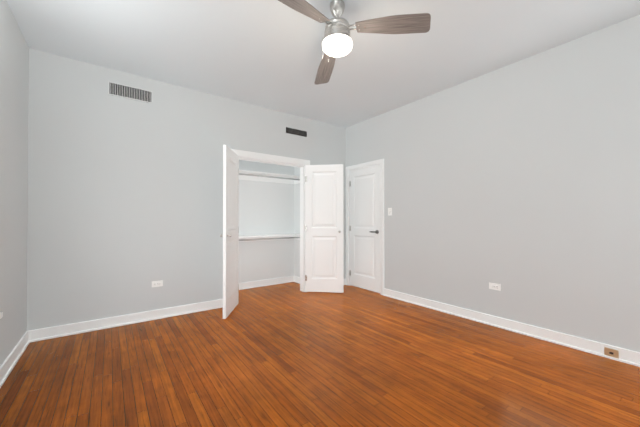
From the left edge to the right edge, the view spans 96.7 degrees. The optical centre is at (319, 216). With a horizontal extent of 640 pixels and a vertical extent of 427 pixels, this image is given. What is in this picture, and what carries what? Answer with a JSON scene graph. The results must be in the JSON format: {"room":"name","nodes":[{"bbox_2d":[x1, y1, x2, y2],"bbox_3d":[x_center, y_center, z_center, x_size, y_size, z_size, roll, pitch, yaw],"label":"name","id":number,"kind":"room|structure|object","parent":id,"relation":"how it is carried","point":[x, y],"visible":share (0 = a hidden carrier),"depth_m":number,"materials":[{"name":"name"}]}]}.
{"room":"empty bedroom","nodes":[
{"label":"empty bedroom","id":0,"kind":"room"},
{"bbox_2d":[0,0,28,365],"bbox_3d":[-1.442,-0.227,0.796,0.120,2.800,4.660,0,-1,-36],"label":"wall","id":1,"kind":"structure","parent":0,"point":[14,74],"depth_m":2.29,"materials":[{"name":"grey paint"}]},
{"bbox_2d":[0,330,31,387],"bbox_3d":[-1.418,1.119,0.878,0.028,0.110,4.540,0,-1,-36],"label":"baseboard","id":2,"kind":"structure","parent":1,"relation":"attached to","point":[7,366],"depth_m":2.29,"materials":[{"name":"white wood"}]},
{"bbox_2d":[27,48,345,330],"bbox_3d":[-1.196,-0.202,3.948,4.260,2.800,0.120,0,-1,-36],"label":"wall","id":3,"kind":"structure","parent":0,"point":[125,202],"depth_m":3.18,"materials":[{"name":"grey paint"}]},
{"bbox_2d":[32,299,222,341],"bbox_3d":[-1.984,1.137,3.263,1.890,0.110,0.028,0,-1,-36],"label":"baseboard","id":4,"kind":"structure","parent":3,"relation":"attached to","point":[110,322],"depth_m":3.11,"materials":[{"name":"white wood"}]},
{"bbox_2d":[108,81,151,102],"bbox_3d":[-2.118,-1.393,3.196,0.410,0.140,0.010,0,-1,-36],"label":"air vent","id":5,"kind":"object","parent":3,"relation":"in","point":[128,92],"visible":1,"depth_m":3.18,"materials":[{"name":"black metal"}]},
{"bbox_2d":[152,280,162,286],"bbox_3d":[-1.906,0.783,3.337,0.115,0.070,0.007,0,-1,-36],"label":"electrical outlet","id":6,"kind":"object","parent":3,"relation":"attached to","point":[157,283],"visible":1,"depth_m":3.34,"materials":[{"name":"white plastic"}]},
{"bbox_2d":[220,145,238,318],"bbox_3d":[-1.112,0.171,3.581,0.127,2.002,0.612,0,0,-2],"label":"closet door","id":7,"kind":"structure","parent":3,"relation":"in","point":[230,235],"depth_m":3.48,"materials":[{"name":"white wood"}]},
{"bbox_2d":[231,149,309,291],"bbox_3d":[-0.731,0.141,4.276,1.320,2.120,0.140,0,-1,-36],"label":"trim","id":8,"kind":"structure","parent":3,"relation":"attached to","point":[271,159],"depth_m":4.57,"materials":[{"name":"white wood"}]},
{"bbox_2d":[286,127,306,136],"bbox_3d":[-0.368,-1.335,4.487,0.380,0.085,0.010,0,-1,-36],"label":"air vent","id":9,"kind":"object","parent":3,"relation":"in","point":[296,132],"visible":1,"depth_m":4.48,"materials":[{"name":"black metal"}]},
{"bbox_2d":[305,164,343,292],"bbox_3d":[0.064,0.178,4.495,0.612,2.002,0.127,0,0,8],"label":"closet door","id":10,"kind":"structure","parent":3,"relation":"in","point":[324,241],"depth_m":4.48,"materials":[{"name":"white wood"}]},
{"bbox_2d":[239,160,299,282],"bbox_3d":[-0.929,-0.196,4.698,1.740,2.800,0.770,0,-1,-36],"label":"wall","id":11,"kind":"structure","parent":0,"point":[269,208],"depth_m":5.04,"materials":[{"name":"paint"}]},
{"bbox_2d":[239,276,291,289],"bbox_3d":[-1.078,1.150,4.889,1.500,0.110,0.028,0,-1,-36],"label":"baseboard","id":12,"kind":"structure","parent":11,"relation":"attached to","point":[260,283],"depth_m":4.97,"materials":[{"name":"white wood"}]},
{"bbox_2d":[239,233,299,241],"bbox_3d":[-0.988,0.357,4.774,1.498,0.104,0.329,0,-1,-36],"label":"closet shelf","id":13,"kind":"object","parent":11,"relation":"attached to","point":[243,238],"visible":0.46,"depth_m":4.85,"materials":[{"name":"white wood"}]},
{"bbox_2d":[239,169,299,183],"bbox_3d":[-0.979,-0.673,4.770,1.498,0.104,0.359,0,-1,-36],"label":"closet shelf","id":14,"kind":"object","parent":11,"relation":"attached to","point":[266,177],"visible":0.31,"depth_m":4.86,"materials":[{"name":"white wood"}]},
{"bbox_2d":[292,276,299,283],"bbox_3d":[-0.292,1.152,5.064,0.028,0.110,0.620,0,-1,-36],"label":"baseboard","id":15,"kind":"structure","parent":11,"relation":"attached to","point":[296,279],"depth_m":5.25,"materials":[{"name":"white wood"}]},
{"bbox_2d":[0,282,639,426],"bbox_3d":[-0.041,1.225,2.372,4.260,0.080,5.550,0,-1,-36],"label":"floor","id":16,"kind":"structure","parent":0,"point":[290,354],"depth_m":2.15,"materials":[{"name":"brown wood"}]},
{"bbox_2d":[6,0,639,127],"bbox_3d":[0.188,-1.667,2.085,4.260,0.100,4.780,0,-1,-36],"label":"ceiling","id":17,"kind":"structure","parent":0,"point":[268,54],"depth_m":2.63,"materials":[{"name":"paint"}]},
{"bbox_2d":[278,0,430,84],"bbox_3d":[0.026,-1.373,2.114,1.071,0.488,1.195,0,-1,-36],"label":"ceiling fan","id":18,"kind":"object","parent":17,"relation":"hanging from","point":[337,41],"visible":1,"depth_m":2.07,"materials":[{"name":"silver metal"}]},
{"bbox_2d":[346,14,639,351],"bbox_3d":[1.889,-0.208,3.254,0.120,2.800,4.660,0,-1,-36],"label":"wall","id":19,"kind":"structure","parent":0,"point":[519,181],"depth_m":2.86,"materials":[{"name":"grey paint"}]},
{"bbox_2d":[349,165,379,292],"bbox_3d":[0.742,0.193,4.737,0.147,1.994,0.700,0,-1,-36],"label":"entry door","id":20,"kind":"structure","parent":19,"relation":"in","point":[364,230],"depth_m":4.70,"materials":[{"name":"white wood"}]},
{"bbox_2d":[346,159,383,294],"bbox_3d":[0.770,0.157,4.752,0.140,2.095,0.870,0,-1,-36],"label":"door frame","id":21,"kind":"structure","parent":19,"relation":"attached to","point":[380,162],"depth_m":4.55,"materials":[{"name":"white wood"}]},
{"bbox_2d":[388,208,391,215],"bbox_3d":[1.048,-0.080,4.279,0.015,0.115,0.070,0,-1,-36],"label":"light switch","id":22,"kind":"object","parent":19,"relation":"attached to","point":[389,211],"visible":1,"depth_m":4.28,"materials":[{"name":"white plastic"}]},
{"bbox_2d":[489,282,500,290],"bbox_3d":[1.909,0.761,3.112,0.007,0.070,0.115,0,-1,-36],"label":"electrical outlet","id":23,"kind":"object","parent":19,"relation":"attached to","point":[494,286],"visible":1,"depth_m":3.11,"materials":[{"name":"white plastic"}]},
{"bbox_2d":[383,288,639,366],"bbox_3d":[2.050,1.135,2.901,0.028,0.110,3.617,0,-1,-36],"label":"baseboard","id":24,"kind":"structure","parent":19,"relation":"attached to","point":[630,357],"depth_m":2.86,"materials":[{"name":"white wood"}]},
{"bbox_2d":[604,347,618,358],"bbox_3d":[2.430,1.135,2.375,0.008,0.070,0.085,0,-1,-36],"label":"wall jack","id":25,"kind":"object","parent":24,"relation":"attached to","point":[611,352],"visible":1,"depth_m":2.37,"materials":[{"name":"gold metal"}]}
]}

